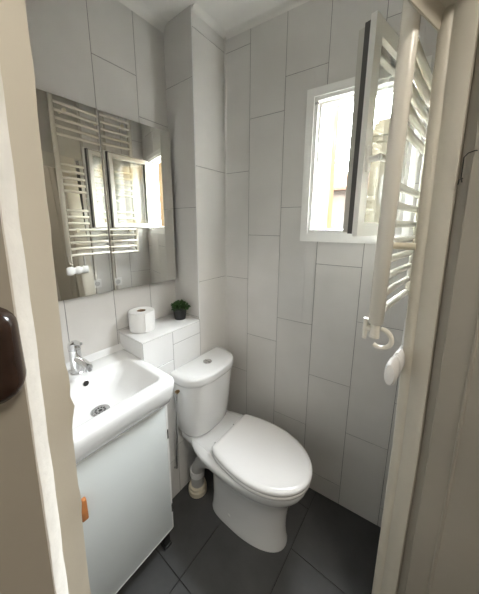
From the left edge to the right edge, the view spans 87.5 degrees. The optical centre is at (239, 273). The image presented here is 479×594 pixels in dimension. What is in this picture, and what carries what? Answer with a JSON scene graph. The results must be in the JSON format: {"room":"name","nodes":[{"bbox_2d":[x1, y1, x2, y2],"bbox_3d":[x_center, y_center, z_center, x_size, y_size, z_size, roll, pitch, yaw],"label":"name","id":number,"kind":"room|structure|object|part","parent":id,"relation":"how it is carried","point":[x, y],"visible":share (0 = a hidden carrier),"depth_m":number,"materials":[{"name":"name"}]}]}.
{"room":"bathroom","nodes":[
{"label":"bathroom","id":0,"kind":"room"},
{"bbox_2d":[25,0,175,363],"bbox_3d":[-0.697,0.055,1.108,0.060,2.462,0.970,9,14,36],"label":"wall","id":1,"kind":"structure","parent":0,"point":[101,55],"depth_m":1.08,"materials":[{"name":"tile"}]},
{"bbox_2d":[36,88,175,300],"bbox_3d":[-0.590,-0.298,1.092,0.042,0.768,0.748,9,14,36],"label":"wall mirror","id":2,"kind":"object","parent":1,"relation":"attached to","point":[108,177],"visible":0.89,"depth_m":1.09,"materials":[{"name":"grey mirror"}]},
{"bbox_3d":[-0.700,-0.273,0.962,0.005,0.768,0.364,9,14,37],"label":"mirror door","id":3,"kind":"part","parent":2,"relation":"part of","materials":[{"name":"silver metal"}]},
{"bbox_3d":[-0.475,-0.325,1.234,0.005,0.768,0.341,10,15,41],"label":"mirror door","id":4,"kind":"part","parent":2,"relation":"part of","materials":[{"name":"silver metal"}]},
{"bbox_2d":[118,0,167,32],"bbox_3d":[-0.621,-1.139,0.886,0.039,0.032,0.869,9,14,36],"label":"trim","id":5,"kind":"structure","parent":1,"relation":"attached to","point":[137,6],"depth_m":1.14,"materials":[{"name":"paint"}]},
{"bbox_2d":[119,313,198,343],"bbox_3d":[-0.409,0.273,1.315,0.203,0.008,0.352,9,14,36],"label":"shelf","id":6,"kind":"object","parent":1,"relation":"attached to","point":[167,324],"depth_m":1.27,"materials":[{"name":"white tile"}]},
{"bbox_2d":[128,306,154,333],"bbox_3d":[-0.490,0.229,1.259,0.124,0.098,0.123,9,14,36],"label":"toilet roll","id":7,"kind":"object","parent":6,"relation":"on","point":[141,319],"visible":1,"depth_m":1.21,"materials":[{"name":"white paper"}]},
{"bbox_2d":[170,299,190,319],"bbox_3d":[-0.333,0.198,1.398,0.117,0.108,0.117,9,14,36],"label":"potted plant","id":8,"kind":"object","parent":6,"relation":"on","point":[179,307],"visible":1,"depth_m":1.38,"materials":[{"name":"green plant"}]},
{"bbox_3d":[-0.334,0.218,1.405,0.082,0.066,0.082,9,14,36],"label":"pot","id":9,"kind":"part","parent":8,"relation":"part of","materials":[{"name":"black plastic"}]},
{"bbox_2d":[122,321,200,498],"bbox_3d":[-0.407,0.756,1.411,0.190,0.974,0.353,9,14,36],"label":"wall ledge","id":10,"kind":"object","parent":1,"relation":"attached to","point":[168,352],"visible":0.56,"depth_m":1.33,"materials":[{"name":"white tile"}]},
{"bbox_2d":[120,333,144,359],"bbox_3d":[-0.514,0.780,1.284,0.204,0.974,0.020,9,14,36],"label":"wall","id":11,"kind":"structure","parent":0,"point":[128,344],"depth_m":1.18,"materials":[{"name":"white tile"}]},
{"bbox_2d":[164,6,199,320],"bbox_3d":[-0.302,-0.482,1.327,0.219,1.487,0.020,9,14,36],"label":"wall column","id":12,"kind":"structure","parent":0,"point":[177,32],"depth_m":1.28,"materials":[{"name":"tile"}]},
{"bbox_2d":[192,11,225,354],"bbox_3d":[-0.226,-0.018,1.497,0.190,2.462,0.231,9,14,36],"label":"wall","id":13,"kind":"structure","parent":0,"point":[208,45],"depth_m":1.34,"materials":[{"name":"tile"}]},
{"bbox_2d":[190,4,199,318],"bbox_3d":[-0.220,-0.473,1.255,0.006,1.477,0.006,9,14,37],"label":"trim","id":14,"kind":"structure","parent":13,"relation":"attached to","point":[190,4],"depth_m":1.23,"materials":[{"name":"white tile"}]},
{"bbox_2d":[192,3,225,38],"bbox_3d":[-0.134,-1.204,1.200,0.024,0.020,0.231,9,14,36],"label":"trim","id":15,"kind":"structure","parent":13,"relation":"attached to","point":[196,8],"depth_m":1.19,"materials":[{"name":"paint"}]},
{"bbox_2d":[140,0,287,30],"bbox_3d":[-0.150,-0.920,-0.573,3.650,0.100,3.580,7,13,32],"label":"ceiling","id":16,"kind":"structure","parent":0,"point":[228,14],"depth_m":1.13,"materials":[{"name":"paint"}]},
{"bbox_2d":[116,468,380,593],"bbox_3d":[-0.185,1.575,0.029,3.200,0.104,3.450,9,14,36],"label":"floor","id":17,"kind":"structure","parent":0,"point":[330,548],"depth_m":1.16,"materials":[{"name":"tile"}]},
{"bbox_2d":[76,404,173,593],"bbox_3d":[-0.579,0.929,1.063,0.383,0.764,0.442,9,14,36],"label":"vanity cabinet","id":18,"kind":"object","parent":17,"relation":"on","point":[125,488],"visible":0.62,"depth_m":0.95,"materials":[{"name":"white paint"}]},
{"bbox_3d":[-0.508,0.768,0.816,0.016,0.080,0.020,9,14,36],"label":"knob","id":19,"kind":"part","parent":18,"relation":"part of","materials":[{"name":"orange wood"}]},
{"bbox_2d":[66,340,173,463],"bbox_3d":[-0.561,0.419,0.950,0.429,0.280,0.468,9,14,36],"label":"basin","id":20,"kind":"object","parent":18,"relation":"in","point":[112,389],"visible":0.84,"depth_m":0.99,"materials":[{"name":"white ceramic"}]},
{"bbox_2d":[67,340,92,375],"bbox_3d":[-0.638,0.340,1.006,0.136,0.147,0.052,7,13,32],"label":"tap","id":21,"kind":"object","parent":20,"relation":"on","point":[79,366],"depth_m":1.01,"materials":[{"name":"silver metal"}]},
{"bbox_3d":[-0.350,1.249,1.188,0.038,0.090,0.038,9,14,36],"label":"leg","id":22,"kind":"part","parent":18,"relation":"part of","materials":[{"name":"black plastic"}]},
{"bbox_2d":[169,346,312,552],"bbox_3d":[0.023,0.884,1.271,0.692,0.779,0.374,9,14,36],"label":"toilet","id":23,"kind":"object","parent":17,"relation":"on","point":[260,470],"visible":0.98,"depth_m":1.22,"materials":[{"name":"white ceramic"}]},
{"bbox_3d":[-0.171,0.503,1.353,0.189,0.051,0.368,9,14,36],"label":"cistern lid","id":24,"kind":"part","parent":23,"relation":"part of","materials":[{"name":"white ceramic"}]},
{"bbox_3d":[0.040,1.072,1.294,0.624,0.402,0.356,9,14,36],"label":"bowl","id":25,"kind":"part","parent":23,"relation":"part of","materials":[{"name":"white ceramic"}]},
{"bbox_3d":[0.121,0.874,1.193,0.440,0.022,0.346,9,14,36],"label":"seat","id":26,"kind":"part","parent":23,"relation":"part of","materials":[{"name":"white plastic"}]},
{"bbox_3d":[0.121,0.849,1.188,0.446,0.025,0.352,9,14,36],"label":"seat lid","id":27,"kind":"part","parent":23,"relation":"part of","materials":[{"name":"white plastic"}]},
{"bbox_2d":[226,0,437,526],"bbox_3d":[0.412,0.030,1.265,1.123,2.462,0.068,7,13,32],"label":"wall","id":28,"kind":"structure","parent":0,"point":[303,365],"depth_m":1.27,"materials":[{"name":"tile"}]},
{"bbox_2d":[224,37,226,349],"bbox_3d":[-0.083,-0.023,1.527,0.012,2.462,0.006,9,14,36],"label":"trim","id":29,"kind":"structure","parent":28,"relation":"attached to","point":[225,37],"depth_m":1.44,"materials":[{"name":"tile"}]},
{"bbox_2d":[225,0,309,39],"bbox_3d":[0.393,-1.161,0.994,1.123,0.020,0.024,7,13,32],"label":"trim","id":30,"kind":"structure","parent":28,"relation":"attached to","point":[288,5],"depth_m":1.17,"materials":[{"name":"paint"}]},
{"bbox_2d":[300,10,431,243],"bbox_3d":[0.414,-0.447,0.947,0.447,0.670,0.462,7,13,32],"label":"window","id":31,"kind":"structure","parent":28,"relation":"in","point":[377,41],"depth_m":0.82,"materials":[{"name":"white plastic"}]},
{"bbox_3d":[0.514,-0.200,1.152,0.361,0.008,0.087,7,13,32],"label":"sill","id":32,"kind":"part","parent":31,"relation":"part of","materials":[{"name":"white plastic"}]},
{"bbox_3d":[0.518,-0.476,1.099,0.397,0.610,0.074,7,13,32],"label":"frame","id":33,"kind":"part","parent":31,"relation":"part of","materials":[{"name":"white plastic"}]},
{"bbox_3d":[0.431,-0.341,0.755,0.123,0.075,0.044,-9,14,-39],"label":"handle","id":34,"kind":"part","parent":31,"relation":"part of","materials":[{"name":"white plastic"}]},
{"bbox_3d":[0.499,-0.426,0.834,0.372,0.588,0.016,-9,14,-39],"label":"sash frame","id":35,"kind":"part","parent":31,"relation":"part of","materials":[{"name":"white plastic"}]},
{"label":"wall","id":36,"kind":"structure","parent":0,"visible":0},
{"bbox_2d":[0,0,478,593],"bbox_3d":[0.071,0.446,0.329,1.323,2.000,0.350,-7,13,-33],"label":"door frame","id":37,"kind":"structure","parent":36,"relation":"in","point":[429,538],"depth_m":0.51,"materials":[{"name":"beige paint"}]},
{"bbox_3d":[-0.360,0.472,0.181,0.438,2.000,0.028,-7,13,-33],"label":"casing","id":38,"kind":"part","parent":37,"relation":"part of","materials":[{"name":"beige paint"}]},
{"bbox_3d":[0.579,0.398,0.590,0.181,2.000,0.238,-7,13,-33],"label":"casing","id":39,"kind":"part","parent":37,"relation":"part of","materials":[{"name":"beige paint"}]},
{"label":"outside","id":40,"kind":"structure","parent":0,"visible":0},
{"bbox_3d":[16.514,5.489,27.758,80.000,0.200,58.000,7,13,32],"label":"ground","id":41,"kind":"structure","parent":40,"visible":0},
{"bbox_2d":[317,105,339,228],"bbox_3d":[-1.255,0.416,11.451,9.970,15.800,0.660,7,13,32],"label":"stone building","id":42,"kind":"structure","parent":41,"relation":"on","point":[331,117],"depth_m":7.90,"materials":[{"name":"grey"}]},
{"bbox_2d":[331,172,369,228],"bbox_3d":[6.623,0.499,16.610,4.300,13.750,4.200,7,13,32],"label":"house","id":43,"kind":"structure","parent":41,"relation":"on","point":[340,179],"depth_m":14.31,"materials":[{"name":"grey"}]},
{"bbox_2d":[340,214,343,228],"bbox_3d":[5.992,-2.938,14.227,0.450,0.900,0.080,7,13,32],"label":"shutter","id":44,"kind":"object","parent":43,"relation":"hanging from","point":[341,215],"depth_m":14.28,"materials":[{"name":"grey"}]},
{"bbox_2d":[365,118,389,222],"bbox_3d":[7.227,1.074,11.573,3.380,14.550,3.500,7,13,32],"label":"building","id":45,"kind":"structure","parent":41,"relation":"on","point":[381,129],"depth_m":9.93,"materials":[{"name":"grey stone"}]},
{"bbox_2d":[378,175,383,204],"bbox_3d":[5.796,-3.306,9.827,0.500,1.100,0.080,7,13,32],"label":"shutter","id":46,"kind":"object","parent":45,"relation":"hanging from","point":[381,177],"depth_m":9.93,"materials":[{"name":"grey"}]},
{"bbox_3d":[7.262,-5.650,10.266,3.380,0.850,3.500,7,13,32],"label":"cornice","id":47,"kind":"part","parent":45,"relation":"part of","materials":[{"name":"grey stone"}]},
{"bbox_3d":[0.684,0.114,0.844,0.112,2.462,0.373,7,13,32],"label":"wall","id":48,"kind":"structure","parent":0,"visible":0},
{"bbox_2d":[362,0,432,384],"bbox_3d":[0.504,-0.382,0.682,0.431,1.304,0.106,-10,15,-43],"label":"towel radiator","id":49,"kind":"object","parent":48,"relation":"attached to","point":[413,73],"visible":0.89,"depth_m":0.61,"materials":[{"name":"white metal"}]},
{"bbox_3d":[0.482,0.090,0.794,0.024,0.021,0.379,11,15,43],"label":"rail","id":50,"kind":"part","parent":49,"relation":"part of","materials":[{"name":"white metal"}]},
{"bbox_3d":[0.483,-0.054,0.766,0.024,0.021,0.379,11,15,43],"label":"rail","id":51,"kind":"part","parent":49,"relation":"part of","materials":[{"name":"white metal"}]},
{"bbox_3d":[0.483,-0.102,0.757,0.024,0.021,0.379,11,15,43],"label":"rail","id":52,"kind":"part","parent":49,"relation":"part of","materials":[{"name":"white metal"}]},
{"bbox_3d":[0.483,-0.150,0.748,0.024,0.021,0.379,11,15,43],"label":"rail","id":53,"kind":"part","parent":49,"relation":"part of","materials":[{"name":"white metal"}]},
{"bbox_3d":[0.482,0.042,0.785,0.024,0.021,0.379,11,15,43],"label":"rail","id":54,"kind":"part","parent":49,"relation":"part of","materials":[{"name":"white metal"}]},
{"bbox_3d":[0.483,-0.198,0.738,0.024,0.021,0.379,11,15,43],"label":"rail","id":55,"kind":"part","parent":49,"relation":"part of","materials":[{"name":"white metal"}]},
{"bbox_3d":[0.482,-0.006,0.776,0.024,0.021,0.379,11,15,43],"label":"rail","id":56,"kind":"part","parent":49,"relation":"part of","materials":[{"name":"white metal"}]},
{"bbox_3d":[0.485,-0.430,0.693,0.024,0.021,0.379,11,15,43],"label":"rail","id":57,"kind":"part","parent":49,"relation":"part of","materials":[{"name":"white metal"}]},
{"bbox_3d":[0.484,-0.246,0.729,0.024,0.021,0.379,11,15,43],"label":"rail","id":58,"kind":"part","parent":49,"relation":"part of","materials":[{"name":"white metal"}]},
{"bbox_3d":[0.485,-0.522,0.675,0.024,0.021,0.379,11,15,43],"label":"rail","id":59,"kind":"part","parent":49,"relation":"part of","materials":[{"name":"white metal"}]},
{"bbox_3d":[0.484,-0.384,0.702,0.024,0.021,0.379,11,15,43],"label":"rail","id":60,"kind":"part","parent":49,"relation":"part of","materials":[{"name":"white metal"}]},
{"bbox_3d":[0.485,-0.568,0.666,0.024,0.021,0.379,11,15,43],"label":"rail","id":61,"kind":"part","parent":49,"relation":"part of","materials":[{"name":"white metal"}]},
{"bbox_3d":[0.485,-0.476,0.684,0.024,0.021,0.379,11,15,43],"label":"rail","id":62,"kind":"part","parent":49,"relation":"part of","materials":[{"name":"white metal"}]}
]}

